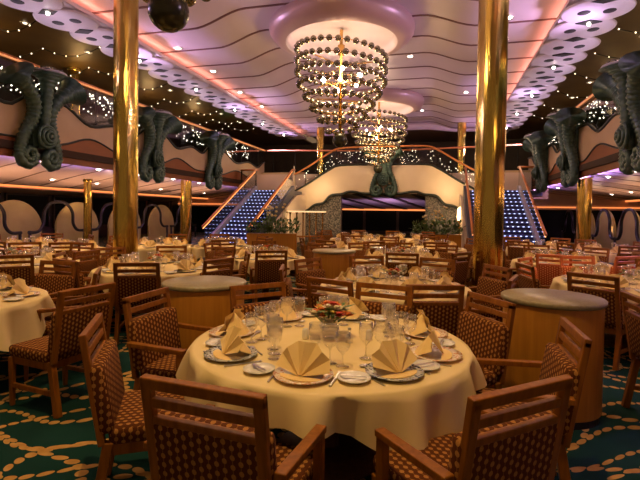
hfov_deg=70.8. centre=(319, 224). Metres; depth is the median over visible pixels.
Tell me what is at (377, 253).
folded napkin
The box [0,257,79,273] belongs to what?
tablecloth
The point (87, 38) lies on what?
socket
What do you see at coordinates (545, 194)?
trim
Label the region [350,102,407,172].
chandelier
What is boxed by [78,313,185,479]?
dining chair
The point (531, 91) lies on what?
scallop
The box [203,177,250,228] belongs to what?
handrail
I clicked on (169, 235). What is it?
dining chair
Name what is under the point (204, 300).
stand
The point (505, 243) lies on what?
dining chair
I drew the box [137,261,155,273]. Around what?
folded napkin
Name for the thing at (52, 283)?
dining chair
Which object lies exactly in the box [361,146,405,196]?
ornament
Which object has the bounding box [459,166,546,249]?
staircase
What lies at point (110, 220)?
booth
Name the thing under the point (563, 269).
dining chair
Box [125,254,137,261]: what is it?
folded napkin
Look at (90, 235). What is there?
dining chair
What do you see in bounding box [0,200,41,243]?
booth
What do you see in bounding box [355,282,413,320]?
dining chair
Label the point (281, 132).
scallop
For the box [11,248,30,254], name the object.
folded napkin
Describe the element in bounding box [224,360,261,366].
table knife
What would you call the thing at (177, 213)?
archway
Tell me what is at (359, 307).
folded napkin
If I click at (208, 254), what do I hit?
dining chair
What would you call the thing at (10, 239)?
folded napkin
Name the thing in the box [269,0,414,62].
ceiling medallion
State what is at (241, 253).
folded napkin
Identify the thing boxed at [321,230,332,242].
dining chair
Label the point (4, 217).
archway
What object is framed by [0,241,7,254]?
dining chair
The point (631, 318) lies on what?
dining chair
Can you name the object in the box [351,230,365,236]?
dining chair
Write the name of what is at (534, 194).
trim
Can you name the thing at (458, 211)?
lantern
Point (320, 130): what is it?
column
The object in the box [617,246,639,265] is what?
dining chair
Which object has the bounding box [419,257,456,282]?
dining chair
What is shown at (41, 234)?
dining chair
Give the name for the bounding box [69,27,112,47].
scallop
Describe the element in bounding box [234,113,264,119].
scallop
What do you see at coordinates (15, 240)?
folded napkin
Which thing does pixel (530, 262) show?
dining chair
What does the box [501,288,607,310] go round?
countertop
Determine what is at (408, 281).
folded napkin
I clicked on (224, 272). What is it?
dining chair
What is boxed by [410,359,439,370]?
bread plate
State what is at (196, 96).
string lights
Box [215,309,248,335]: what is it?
folded napkin
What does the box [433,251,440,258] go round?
folded napkin
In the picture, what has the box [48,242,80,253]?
dining chair
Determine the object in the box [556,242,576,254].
dining chair
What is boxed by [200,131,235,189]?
ornament
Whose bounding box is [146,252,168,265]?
centrepiece
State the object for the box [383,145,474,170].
railing
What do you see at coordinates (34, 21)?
string lights
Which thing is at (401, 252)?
folded napkin
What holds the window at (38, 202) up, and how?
in the wall at (6, 95)
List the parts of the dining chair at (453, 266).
backrest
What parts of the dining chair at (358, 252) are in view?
frame, backrest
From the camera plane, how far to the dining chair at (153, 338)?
3.25 m
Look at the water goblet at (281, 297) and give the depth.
3.31 m
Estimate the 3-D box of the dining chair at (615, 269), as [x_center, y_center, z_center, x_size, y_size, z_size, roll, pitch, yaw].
[4.731,0.986,7.359,0.525,0.982,0.627,0,2,-20]
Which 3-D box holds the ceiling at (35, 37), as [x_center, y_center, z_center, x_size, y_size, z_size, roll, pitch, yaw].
[-9.827,-5.973,18.469,9.400,0.100,37.000,1,2,15]
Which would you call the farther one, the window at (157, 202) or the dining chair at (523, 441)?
the window at (157, 202)
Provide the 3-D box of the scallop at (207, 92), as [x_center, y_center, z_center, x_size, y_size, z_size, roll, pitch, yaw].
[-4.721,-5.346,18.277,1.566,0.088,1.429,1,2,15]
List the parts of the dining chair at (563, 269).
backrest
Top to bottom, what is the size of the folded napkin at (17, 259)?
0.166 m
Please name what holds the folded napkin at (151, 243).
on the dinner plate
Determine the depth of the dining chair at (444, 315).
3.98 m
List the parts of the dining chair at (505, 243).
backrest, frame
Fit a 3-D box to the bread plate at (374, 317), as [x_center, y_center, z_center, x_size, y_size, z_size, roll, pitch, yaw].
[0.482,0.751,3.584,0.170,0.021,0.170,1,2,15]
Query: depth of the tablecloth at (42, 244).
10.10 m
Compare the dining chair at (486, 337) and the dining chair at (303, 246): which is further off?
the dining chair at (303, 246)
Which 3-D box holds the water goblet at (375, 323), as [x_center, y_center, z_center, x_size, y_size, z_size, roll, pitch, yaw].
[0.361,0.676,2.633,0.104,0.213,0.102,1,2,15]
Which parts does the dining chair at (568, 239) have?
frame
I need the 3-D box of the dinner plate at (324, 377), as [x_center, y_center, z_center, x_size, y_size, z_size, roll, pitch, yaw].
[-0.086,0.776,2.319,0.310,0.021,0.310,1,2,13]
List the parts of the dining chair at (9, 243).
backrest, frame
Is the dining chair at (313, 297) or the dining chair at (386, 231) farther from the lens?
the dining chair at (386, 231)
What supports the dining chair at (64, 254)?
on the floor
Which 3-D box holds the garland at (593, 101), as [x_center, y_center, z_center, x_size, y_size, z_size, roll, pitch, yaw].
[7.976,-3.550,10.888,0.294,0.736,23.284,1,2,15]
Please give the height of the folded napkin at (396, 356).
0.163 m
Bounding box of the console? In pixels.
[288,211,325,248]
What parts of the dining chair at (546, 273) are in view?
backrest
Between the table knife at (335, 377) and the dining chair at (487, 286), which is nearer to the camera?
the table knife at (335, 377)
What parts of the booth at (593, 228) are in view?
panel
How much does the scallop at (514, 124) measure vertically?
0.155 m
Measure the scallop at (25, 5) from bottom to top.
0.155 m
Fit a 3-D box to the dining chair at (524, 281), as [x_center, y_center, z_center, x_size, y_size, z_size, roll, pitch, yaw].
[2.895,1.003,5.741,0.627,0.982,0.620,1,2,3]
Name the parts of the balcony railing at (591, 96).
handrail, post, post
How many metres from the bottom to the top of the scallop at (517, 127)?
0.088 m
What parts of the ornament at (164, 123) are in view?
plate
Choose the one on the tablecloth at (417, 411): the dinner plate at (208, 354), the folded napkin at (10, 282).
the dinner plate at (208, 354)
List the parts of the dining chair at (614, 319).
frame, backrest, seat frame, seat, leg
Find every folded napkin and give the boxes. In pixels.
[0,273,14,288]
[3,254,25,265]
[6,238,16,242]
[7,278,33,295]
[11,240,23,246]
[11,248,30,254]
[35,237,45,243]
[43,239,53,245]
[43,252,59,260]
[102,256,114,267]
[106,260,122,271]
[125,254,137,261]
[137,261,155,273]
[138,238,146,243]
[144,240,156,247]
[157,252,172,262]
[163,237,173,243]
[173,240,182,245]
[177,259,194,271]
[187,253,197,263]
[195,256,202,266]
[198,240,205,246]
[213,325,250,359]
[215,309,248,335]
[235,249,244,257]
[238,240,245,245]
[261,253,273,259]
[269,298,296,319]
[276,341,329,381]
[287,249,297,257]
[331,271,346,286]
[336,241,345,247]
[338,296,368,318]
[344,267,356,279]
[353,277,375,292]
[365,249,371,255]
[368,265,388,277]
[369,251,381,259]
[371,339,416,378]
[394,252,410,261]
[398,279,427,295]
[408,266,427,279]
[408,309,439,336]
[412,235,419,239]
[414,327,451,359]
[420,248,427,256]
[423,252,434,261]
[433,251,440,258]
[436,272,455,284]
[437,277,457,292]
[525,253,535,260]
[541,250,554,257]
[550,243,560,248]
[550,257,566,263]
[565,265,580,276]
[571,252,583,259]
[572,269,586,280]
[582,255,597,265]
[590,243,601,247]
[593,265,608,275]
[594,254,601,262]
[601,274,628,289]
[610,246,625,253]
[631,267,639,278]
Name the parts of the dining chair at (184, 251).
frame, backrest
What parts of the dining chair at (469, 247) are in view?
backrest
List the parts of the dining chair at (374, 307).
backrest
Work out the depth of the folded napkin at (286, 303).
3.52 m
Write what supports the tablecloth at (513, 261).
on the dining table
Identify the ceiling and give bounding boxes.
[0,3,311,146]
[0,155,246,200]
[71,0,566,133]
[256,172,531,209]
[313,130,475,144]
[506,0,639,138]
[547,169,639,202]
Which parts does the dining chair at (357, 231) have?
frame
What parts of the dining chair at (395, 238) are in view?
backrest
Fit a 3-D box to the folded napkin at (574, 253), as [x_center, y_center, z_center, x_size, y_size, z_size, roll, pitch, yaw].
[4.900,0.603,8.573,0.222,0.160,0.245,-1,2,-43]
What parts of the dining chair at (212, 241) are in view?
backrest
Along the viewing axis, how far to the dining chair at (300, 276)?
5.92 m
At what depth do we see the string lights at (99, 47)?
14.45 m
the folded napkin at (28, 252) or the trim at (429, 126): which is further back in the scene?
the trim at (429, 126)
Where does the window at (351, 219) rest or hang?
in the wall at (283, 160)
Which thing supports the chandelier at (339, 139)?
hanging from the ceiling medallion
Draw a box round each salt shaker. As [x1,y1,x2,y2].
[302,328,308,338]
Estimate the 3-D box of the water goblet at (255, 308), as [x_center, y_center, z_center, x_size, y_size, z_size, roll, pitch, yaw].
[-0.388,0.656,2.978,0.104,0.213,0.102,1,2,15]
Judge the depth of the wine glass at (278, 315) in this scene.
2.76 m
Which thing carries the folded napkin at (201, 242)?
on the dinner plate
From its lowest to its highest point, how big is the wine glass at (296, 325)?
0.213 m
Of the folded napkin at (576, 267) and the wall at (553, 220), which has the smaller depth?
the folded napkin at (576, 267)
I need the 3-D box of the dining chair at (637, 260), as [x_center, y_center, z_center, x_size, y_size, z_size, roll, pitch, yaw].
[4.666,1.012,6.368,0.627,0.982,0.620,-1,2,-41]
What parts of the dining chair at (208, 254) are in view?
frame, backrest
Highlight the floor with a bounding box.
[0,231,639,479]
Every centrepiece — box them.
[6,247,25,254]
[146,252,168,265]
[260,245,271,249]
[304,300,356,338]
[381,268,406,284]
[394,246,407,252]
[554,250,568,254]
[618,267,639,284]
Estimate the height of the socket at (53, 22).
0.036 m
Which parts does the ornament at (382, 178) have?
plate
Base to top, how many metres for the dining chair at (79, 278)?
0.982 m
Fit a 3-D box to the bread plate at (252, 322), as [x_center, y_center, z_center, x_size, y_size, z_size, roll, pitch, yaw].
[-0.557,0.742,3.350,0.170,0.021,0.170,1,2,10]
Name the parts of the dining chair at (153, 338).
leg, frame, backrest, armrest, seat, armrest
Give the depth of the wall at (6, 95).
25.68 m
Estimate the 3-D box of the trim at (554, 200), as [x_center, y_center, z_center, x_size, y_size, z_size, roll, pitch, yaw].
[16.213,-1.323,26.689,8.200,1.000,0.160,1,2,15]
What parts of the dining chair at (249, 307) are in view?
backrest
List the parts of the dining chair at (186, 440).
armrest, backrest, seat, armrest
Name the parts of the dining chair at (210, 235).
frame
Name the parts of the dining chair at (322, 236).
backrest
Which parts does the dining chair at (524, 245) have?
frame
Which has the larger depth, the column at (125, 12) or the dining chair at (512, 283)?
the column at (125, 12)
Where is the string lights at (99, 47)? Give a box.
[15,47,99,56]
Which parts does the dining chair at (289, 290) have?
frame, backrest, armrest, seat, armrest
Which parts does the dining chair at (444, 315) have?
backrest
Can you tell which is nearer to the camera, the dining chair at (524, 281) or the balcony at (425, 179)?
the dining chair at (524, 281)
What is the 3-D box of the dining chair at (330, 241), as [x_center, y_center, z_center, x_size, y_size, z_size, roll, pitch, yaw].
[0.284,0.846,10.362,0.525,0.982,0.627,2,2,35]
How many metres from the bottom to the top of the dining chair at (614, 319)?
0.982 m
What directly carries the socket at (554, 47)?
attached to the scallop at (559, 48)
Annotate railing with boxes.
[0,51,264,166]
[241,169,254,189]
[265,144,521,173]
[293,146,382,183]
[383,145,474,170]
[550,94,613,149]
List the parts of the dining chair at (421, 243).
frame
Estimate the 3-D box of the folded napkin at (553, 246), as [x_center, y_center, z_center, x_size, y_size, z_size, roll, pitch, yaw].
[5.839,0.546,11.141,0.244,0.166,0.238,-1,2,-42]
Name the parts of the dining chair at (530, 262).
frame, backrest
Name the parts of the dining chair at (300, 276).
armrest, backrest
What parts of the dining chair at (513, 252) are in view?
backrest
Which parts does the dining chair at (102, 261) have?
frame, backrest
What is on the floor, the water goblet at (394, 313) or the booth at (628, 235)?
the booth at (628, 235)
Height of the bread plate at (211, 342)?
0.021 m
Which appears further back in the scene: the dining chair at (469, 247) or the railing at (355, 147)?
the railing at (355, 147)
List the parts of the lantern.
lamp shade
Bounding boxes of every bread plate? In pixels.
[3,297,24,301]
[164,271,176,273]
[205,338,220,346]
[242,320,256,325]
[243,362,274,374]
[300,311,313,316]
[337,371,370,383]
[370,315,390,320]
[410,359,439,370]
[432,338,454,346]
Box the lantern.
[457,207,459,234]
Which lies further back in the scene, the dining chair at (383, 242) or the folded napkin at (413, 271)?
the dining chair at (383, 242)
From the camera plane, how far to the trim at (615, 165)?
13.78 m
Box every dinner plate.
[2,291,39,296]
[174,269,196,272]
[204,346,257,361]
[209,326,253,336]
[263,312,301,320]
[273,367,332,384]
[334,312,369,319]
[365,362,423,380]
[404,327,447,337]
[410,345,462,361]
[433,290,458,293]
[599,286,629,289]
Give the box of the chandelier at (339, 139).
[294,29,388,147]
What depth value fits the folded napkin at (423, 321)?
3.11 m
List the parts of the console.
leg, leg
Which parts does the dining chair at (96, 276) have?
leg, seat, armrest, armrest, backrest, frame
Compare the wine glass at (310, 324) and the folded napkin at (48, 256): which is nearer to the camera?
the wine glass at (310, 324)
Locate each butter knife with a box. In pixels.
[252,363,265,370]
[340,374,366,377]
[414,362,433,365]
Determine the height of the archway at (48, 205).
1.920 m
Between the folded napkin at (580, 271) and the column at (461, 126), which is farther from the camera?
the column at (461, 126)
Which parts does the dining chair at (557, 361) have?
seat, armrest, armrest, backrest, leg, frame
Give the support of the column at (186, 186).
on the floor
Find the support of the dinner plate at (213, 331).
on the tablecloth at (417, 411)
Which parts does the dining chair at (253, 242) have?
backrest, frame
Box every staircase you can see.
[201,169,305,243]
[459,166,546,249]
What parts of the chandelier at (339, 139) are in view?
stem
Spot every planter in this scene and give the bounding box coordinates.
[245,203,301,253]
[410,206,465,247]
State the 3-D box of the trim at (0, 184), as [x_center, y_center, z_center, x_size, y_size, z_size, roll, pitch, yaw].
[-12.389,-1.523,17.173,0.050,0.100,33.000,1,2,15]
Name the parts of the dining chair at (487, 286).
seat, armrest, backrest, frame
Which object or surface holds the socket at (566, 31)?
attached to the scallop at (564, 30)
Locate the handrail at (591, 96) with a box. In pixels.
[576,94,593,107]
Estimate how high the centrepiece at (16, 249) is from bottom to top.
0.234 m
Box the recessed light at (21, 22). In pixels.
[20,21,29,25]
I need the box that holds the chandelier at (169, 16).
[143,0,209,32]
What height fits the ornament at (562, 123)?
2.711 m
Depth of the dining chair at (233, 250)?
7.59 m
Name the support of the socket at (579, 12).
attached to the scallop at (587, 13)
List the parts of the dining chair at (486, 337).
backrest, seat, leg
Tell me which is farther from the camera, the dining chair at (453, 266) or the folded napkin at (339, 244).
the folded napkin at (339, 244)
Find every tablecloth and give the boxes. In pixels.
[0,244,59,250]
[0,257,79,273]
[0,287,55,351]
[27,246,105,259]
[85,262,217,295]
[138,244,199,261]
[176,311,486,450]
[187,245,251,259]
[228,254,306,276]
[317,276,474,308]
[320,245,385,253]
[330,237,376,241]
[355,256,447,269]
[391,238,418,245]
[407,246,467,259]
[505,246,570,255]
[510,258,612,273]
[549,276,639,312]
[575,250,628,262]
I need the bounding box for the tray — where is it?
[288,211,325,212]
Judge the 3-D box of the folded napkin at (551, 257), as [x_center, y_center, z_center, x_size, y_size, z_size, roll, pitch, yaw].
[4.096,0.610,7.742,0.238,0.166,0.244,1,2,-6]
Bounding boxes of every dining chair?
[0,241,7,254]
[0,254,37,285]
[7,242,41,255]
[8,282,115,418]
[24,267,101,380]
[28,260,76,306]
[40,233,63,241]
[44,249,100,281]
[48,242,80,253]
[52,251,102,290]
[52,258,120,331]
[67,242,93,260]
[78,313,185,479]
[85,234,93,245]
[93,247,126,314]
[101,245,111,257]
[107,236,112,255]
[113,262,163,344]
[122,287,214,390]
[139,374,326,479]
[156,246,186,260]
[168,234,187,241]
[200,257,233,275]
[204,242,244,292]
[209,234,229,242]
[210,247,235,273]
[211,240,235,256]
[229,281,285,318]
[232,251,249,279]
[247,235,268,275]
[248,237,272,276]
[249,250,289,302]
[250,241,275,290]
[279,264,316,311]
[289,242,323,282]
[294,257,325,304]
[299,237,306,255]
[306,276,353,310]
[309,235,325,249]
[316,240,334,247]
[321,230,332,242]
[343,235,361,244]
[348,242,370,259]
[349,256,383,275]
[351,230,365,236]
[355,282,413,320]
[362,241,384,253]
[372,374,572,479]
[379,236,398,248]
[380,237,396,251]
[385,252,418,276]
[386,231,399,236]
[388,242,412,252]
[404,284,464,335]
[418,234,434,245]
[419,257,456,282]
[420,236,439,245]
[424,242,447,254]
[433,244,457,261]
[447,252,470,284]
[456,291,515,388]
[457,238,472,260]
[462,251,472,290]
[463,274,518,322]
[468,264,512,317]
[476,317,591,479]
[502,250,523,287]
[503,237,520,250]
[507,240,530,263]
[515,262,549,287]
[517,256,537,278]
[523,244,549,256]
[536,253,571,288]
[550,238,570,246]
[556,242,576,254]
[559,256,595,275]
[567,271,639,370]
[575,239,596,248]
[581,247,609,263]
[609,256,639,275]
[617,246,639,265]
[620,290,639,407]
[628,251,639,265]
[634,258,639,267]
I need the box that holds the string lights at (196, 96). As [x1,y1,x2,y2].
[80,96,196,109]
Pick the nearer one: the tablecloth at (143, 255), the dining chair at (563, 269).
the dining chair at (563, 269)
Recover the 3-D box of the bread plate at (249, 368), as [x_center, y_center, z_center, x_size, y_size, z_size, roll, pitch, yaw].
[-0.323,0.771,2.384,0.170,0.021,0.170,1,2,13]
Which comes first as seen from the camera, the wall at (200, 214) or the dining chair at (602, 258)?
the dining chair at (602, 258)
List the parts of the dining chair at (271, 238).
frame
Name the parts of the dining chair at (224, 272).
backrest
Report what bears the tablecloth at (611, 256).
on the dining table
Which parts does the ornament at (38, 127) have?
plate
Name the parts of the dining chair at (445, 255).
backrest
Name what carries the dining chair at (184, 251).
on the floor
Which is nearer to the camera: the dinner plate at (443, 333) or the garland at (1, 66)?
the dinner plate at (443, 333)
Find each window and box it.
[4,193,49,227]
[52,195,82,227]
[92,197,112,225]
[138,199,146,224]
[148,200,169,217]
[170,201,179,223]
[342,210,363,230]
[364,210,397,231]
[397,211,424,232]
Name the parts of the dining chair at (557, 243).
frame, backrest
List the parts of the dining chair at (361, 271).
backrest, frame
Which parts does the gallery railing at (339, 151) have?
handrail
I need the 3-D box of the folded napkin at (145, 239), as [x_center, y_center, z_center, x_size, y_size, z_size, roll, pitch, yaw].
[-4.304,0.411,10.952,0.237,0.163,0.237,0,2,-12]
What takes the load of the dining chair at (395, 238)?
on the floor
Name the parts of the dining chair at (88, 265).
backrest, frame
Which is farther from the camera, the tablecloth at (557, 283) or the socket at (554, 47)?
the socket at (554, 47)
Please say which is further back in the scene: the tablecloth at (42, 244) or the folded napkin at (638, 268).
the tablecloth at (42, 244)
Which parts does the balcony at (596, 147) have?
brown panel, dark moulding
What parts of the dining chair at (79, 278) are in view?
frame, backrest, armrest, seat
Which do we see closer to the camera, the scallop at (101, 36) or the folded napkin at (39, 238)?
the folded napkin at (39, 238)
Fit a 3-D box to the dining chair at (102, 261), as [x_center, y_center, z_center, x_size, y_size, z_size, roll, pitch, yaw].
[-3.225,0.880,7.196,0.627,0.982,0.620,2,2,41]
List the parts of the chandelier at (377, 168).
stem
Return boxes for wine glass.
[245,312,258,343]
[263,304,275,336]
[266,313,279,349]
[267,325,281,359]
[269,301,280,327]
[294,297,304,326]
[309,321,322,342]
[335,331,350,368]
[338,296,349,325]
[359,320,373,359]
[384,304,395,337]
[385,314,398,339]
[389,324,404,341]
[403,314,416,344]
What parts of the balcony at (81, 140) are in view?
dark moulding, brown panel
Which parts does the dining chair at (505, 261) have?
frame, backrest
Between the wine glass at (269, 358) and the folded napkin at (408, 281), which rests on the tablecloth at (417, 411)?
the wine glass at (269, 358)
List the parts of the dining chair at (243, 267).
armrest, backrest, frame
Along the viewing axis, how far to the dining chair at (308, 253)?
9.12 m
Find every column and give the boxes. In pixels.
[67,66,80,115]
[83,179,92,245]
[113,0,138,260]
[180,179,191,243]
[316,127,324,173]
[456,122,465,172]
[472,0,508,292]
[575,175,593,244]
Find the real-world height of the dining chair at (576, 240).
0.982 m
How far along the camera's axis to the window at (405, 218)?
33.35 m
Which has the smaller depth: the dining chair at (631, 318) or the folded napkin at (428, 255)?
the dining chair at (631, 318)
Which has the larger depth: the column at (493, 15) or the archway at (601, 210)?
the archway at (601, 210)
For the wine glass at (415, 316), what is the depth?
2.92 m
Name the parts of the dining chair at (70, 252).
backrest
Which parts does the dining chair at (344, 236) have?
frame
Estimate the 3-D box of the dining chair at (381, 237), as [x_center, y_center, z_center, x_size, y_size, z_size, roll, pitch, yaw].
[1.856,0.816,12.327,0.525,0.982,0.627,1,2,0]
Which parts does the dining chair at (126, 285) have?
leg, frame, backrest, seat, seat frame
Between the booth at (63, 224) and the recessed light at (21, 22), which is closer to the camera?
the recessed light at (21, 22)
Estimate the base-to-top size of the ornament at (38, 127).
2.711 m
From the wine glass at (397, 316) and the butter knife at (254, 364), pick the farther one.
the wine glass at (397, 316)
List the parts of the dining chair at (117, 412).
frame, leg, backrest, leg, seat frame, seat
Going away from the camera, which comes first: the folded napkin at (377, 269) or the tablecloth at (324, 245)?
the folded napkin at (377, 269)
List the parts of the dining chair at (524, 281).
frame, backrest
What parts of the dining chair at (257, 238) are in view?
backrest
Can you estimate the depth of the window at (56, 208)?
23.17 m
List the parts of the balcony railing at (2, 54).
post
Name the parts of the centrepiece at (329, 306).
flower, flower, flower, flower, flower, flower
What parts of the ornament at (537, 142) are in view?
plate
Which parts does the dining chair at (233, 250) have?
backrest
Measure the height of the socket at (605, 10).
0.036 m
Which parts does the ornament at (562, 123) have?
plate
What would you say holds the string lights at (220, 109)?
hanging from the ceiling at (35, 37)
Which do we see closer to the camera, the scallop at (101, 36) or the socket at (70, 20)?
the socket at (70, 20)
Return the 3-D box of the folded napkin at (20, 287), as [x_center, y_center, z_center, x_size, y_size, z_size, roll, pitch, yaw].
[-2.888,0.602,4.359,0.238,0.166,0.244,2,2,31]
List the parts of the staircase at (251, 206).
handrail, handrail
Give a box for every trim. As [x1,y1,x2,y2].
[0,147,253,188]
[0,184,207,198]
[62,0,306,139]
[178,195,244,205]
[238,190,301,195]
[247,172,304,189]
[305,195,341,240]
[306,123,475,136]
[342,209,424,210]
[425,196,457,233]
[505,170,548,198]
[506,0,582,132]
[530,191,542,196]
[531,161,618,189]
[534,194,639,210]
[537,207,639,208]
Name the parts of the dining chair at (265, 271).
armrest, seat, backrest, frame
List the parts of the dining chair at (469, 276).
backrest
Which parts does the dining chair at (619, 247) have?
backrest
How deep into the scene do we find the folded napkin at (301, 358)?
2.30 m
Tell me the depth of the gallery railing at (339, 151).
25.63 m
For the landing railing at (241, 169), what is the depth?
24.11 m
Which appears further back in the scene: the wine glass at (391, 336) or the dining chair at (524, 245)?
the dining chair at (524, 245)
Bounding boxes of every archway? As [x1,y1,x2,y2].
[0,204,22,240]
[27,200,82,241]
[92,202,112,230]
[138,204,167,236]
[170,206,196,236]
[561,210,574,242]
[592,209,615,246]
[613,208,639,246]
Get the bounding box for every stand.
[162,275,245,348]
[312,248,355,278]
[501,288,607,429]
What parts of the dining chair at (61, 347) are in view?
leg, seat frame, seat, leg, leg, backrest, frame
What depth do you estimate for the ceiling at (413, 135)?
30.92 m
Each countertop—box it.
[162,275,245,291]
[312,248,355,253]
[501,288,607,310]
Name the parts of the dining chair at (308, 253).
seat, backrest, frame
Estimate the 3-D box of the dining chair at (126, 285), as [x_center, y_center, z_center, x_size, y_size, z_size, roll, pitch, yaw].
[-2.219,0.935,5.609,0.620,0.982,0.627,1,2,-10]
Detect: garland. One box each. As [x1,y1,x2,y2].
[0,66,247,155]
[549,101,615,143]
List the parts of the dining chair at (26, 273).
backrest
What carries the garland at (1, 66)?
attached to the balcony railing at (2, 54)
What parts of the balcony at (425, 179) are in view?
trim, panel, panel, trim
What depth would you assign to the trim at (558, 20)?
12.55 m
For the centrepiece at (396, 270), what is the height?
0.231 m
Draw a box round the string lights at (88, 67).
[3,67,108,85]
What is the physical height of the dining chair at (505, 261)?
0.982 m
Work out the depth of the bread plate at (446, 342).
2.93 m
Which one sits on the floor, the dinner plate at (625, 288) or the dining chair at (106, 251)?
the dining chair at (106, 251)
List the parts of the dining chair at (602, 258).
backrest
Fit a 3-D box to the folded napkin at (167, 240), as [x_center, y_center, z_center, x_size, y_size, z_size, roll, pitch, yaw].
[-3.783,0.408,11.252,0.244,0.166,0.238,0,2,-32]
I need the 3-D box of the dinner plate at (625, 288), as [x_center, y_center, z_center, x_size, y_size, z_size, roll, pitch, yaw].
[3.431,0.748,5.246,0.310,0.021,0.310,-1,2,-42]
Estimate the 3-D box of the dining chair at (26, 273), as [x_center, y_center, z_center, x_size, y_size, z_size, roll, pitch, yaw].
[-4.259,0.890,6.228,0.620,0.982,0.627,0,2,-32]
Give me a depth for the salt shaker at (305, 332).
3.00 m
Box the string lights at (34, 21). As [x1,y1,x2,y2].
[0,21,35,31]
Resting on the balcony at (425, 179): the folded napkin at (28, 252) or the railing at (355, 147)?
the railing at (355, 147)
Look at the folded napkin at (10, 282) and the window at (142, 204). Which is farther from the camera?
the window at (142, 204)
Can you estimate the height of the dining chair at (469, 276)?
0.982 m
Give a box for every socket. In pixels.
[10,0,24,3]
[52,21,63,24]
[69,19,81,22]
[86,37,96,40]
[553,46,563,49]
[564,29,575,33]
[577,10,590,15]
[587,27,599,31]
[603,8,616,12]
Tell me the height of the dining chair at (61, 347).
0.982 m
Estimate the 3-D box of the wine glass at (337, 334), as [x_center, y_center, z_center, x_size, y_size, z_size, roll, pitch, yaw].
[0.126,0.689,2.473,0.090,0.188,0.089,1,2,15]
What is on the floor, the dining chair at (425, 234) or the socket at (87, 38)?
the dining chair at (425, 234)
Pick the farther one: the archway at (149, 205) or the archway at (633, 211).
the archway at (149, 205)
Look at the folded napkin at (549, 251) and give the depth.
8.82 m
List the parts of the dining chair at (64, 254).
frame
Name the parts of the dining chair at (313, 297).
backrest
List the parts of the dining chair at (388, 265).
backrest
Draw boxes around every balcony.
[0,95,264,185]
[293,163,473,211]
[528,112,620,185]
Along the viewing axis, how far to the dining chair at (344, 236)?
12.41 m
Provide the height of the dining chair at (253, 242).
0.982 m
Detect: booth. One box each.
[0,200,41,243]
[54,202,98,245]
[107,211,140,241]
[147,205,173,239]
[591,214,595,242]
[595,210,616,249]
[616,211,639,249]
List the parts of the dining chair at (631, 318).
frame, leg, backrest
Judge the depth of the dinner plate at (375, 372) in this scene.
2.36 m
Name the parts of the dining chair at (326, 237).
backrest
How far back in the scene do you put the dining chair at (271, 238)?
10.67 m
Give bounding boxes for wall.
[0,88,204,238]
[192,206,235,231]
[205,138,559,234]
[538,210,639,241]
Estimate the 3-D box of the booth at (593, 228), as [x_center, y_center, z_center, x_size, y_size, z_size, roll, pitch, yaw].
[13.491,0.243,22.733,0.100,1.900,2.400,1,2,15]
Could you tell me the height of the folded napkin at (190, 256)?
0.166 m
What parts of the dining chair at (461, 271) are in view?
backrest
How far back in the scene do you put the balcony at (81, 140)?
14.18 m
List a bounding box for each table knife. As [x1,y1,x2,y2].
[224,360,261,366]
[329,371,341,385]
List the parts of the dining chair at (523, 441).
seat, armrest, backrest, frame, armrest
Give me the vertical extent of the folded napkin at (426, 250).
0.166 m
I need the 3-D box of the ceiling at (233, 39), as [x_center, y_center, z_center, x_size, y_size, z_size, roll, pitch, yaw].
[0.515,-5.717,12.972,13.400,0.536,31.600,1,2,15]
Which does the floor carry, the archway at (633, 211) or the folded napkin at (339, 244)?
the archway at (633, 211)
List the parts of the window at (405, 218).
frame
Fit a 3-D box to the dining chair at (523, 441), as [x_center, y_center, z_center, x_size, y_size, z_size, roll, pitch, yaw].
[0.603,1.071,1.919,0.620,0.982,0.627,0,2,-26]
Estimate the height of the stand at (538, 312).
0.940 m
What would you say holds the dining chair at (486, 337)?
on the floor
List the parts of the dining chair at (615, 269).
backrest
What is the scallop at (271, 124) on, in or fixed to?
attached to the trim at (68, 4)
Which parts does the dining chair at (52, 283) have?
backrest, armrest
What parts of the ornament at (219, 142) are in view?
plate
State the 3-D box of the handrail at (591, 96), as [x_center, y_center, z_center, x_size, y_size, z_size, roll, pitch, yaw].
[7.875,-3.931,11.806,0.048,0.056,25.000,1,2,15]
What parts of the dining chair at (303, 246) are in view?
frame, backrest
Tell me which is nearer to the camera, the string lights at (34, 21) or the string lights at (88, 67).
the string lights at (34, 21)
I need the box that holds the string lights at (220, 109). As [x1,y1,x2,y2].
[94,109,220,117]
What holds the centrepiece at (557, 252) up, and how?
on the tablecloth at (513, 261)
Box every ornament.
[0,61,86,171]
[138,107,182,183]
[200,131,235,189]
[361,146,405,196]
[522,131,552,192]
[544,107,586,187]
[592,51,639,174]
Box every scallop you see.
[0,0,63,14]
[33,8,98,33]
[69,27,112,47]
[100,45,152,62]
[139,56,174,71]
[148,68,192,81]
[167,78,208,90]
[184,87,222,97]
[199,94,234,103]
[212,101,245,110]
[224,107,255,114]
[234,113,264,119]
[244,117,272,124]
[253,122,280,127]
[261,126,286,131]
[268,130,292,135]
[275,133,298,137]
[506,106,537,114]
[506,112,531,119]
[506,117,527,123]
[506,122,523,128]
[506,126,519,130]
[507,100,543,108]
[508,93,549,102]
[513,85,557,96]
[518,75,565,87]
[524,64,575,78]
[531,52,586,68]
[538,37,600,56]
[548,18,616,41]
[559,0,636,25]
[584,0,615,3]
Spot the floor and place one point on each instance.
(34, 445)
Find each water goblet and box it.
[254,306,268,340]
[266,316,283,355]
[280,297,293,326]
[321,323,338,364]
[373,320,390,344]
[381,302,395,333]
[393,311,408,332]
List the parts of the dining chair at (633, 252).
frame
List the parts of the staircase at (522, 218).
handrail, glass panel, handrail, glass panel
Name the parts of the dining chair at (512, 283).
armrest, armrest, backrest, frame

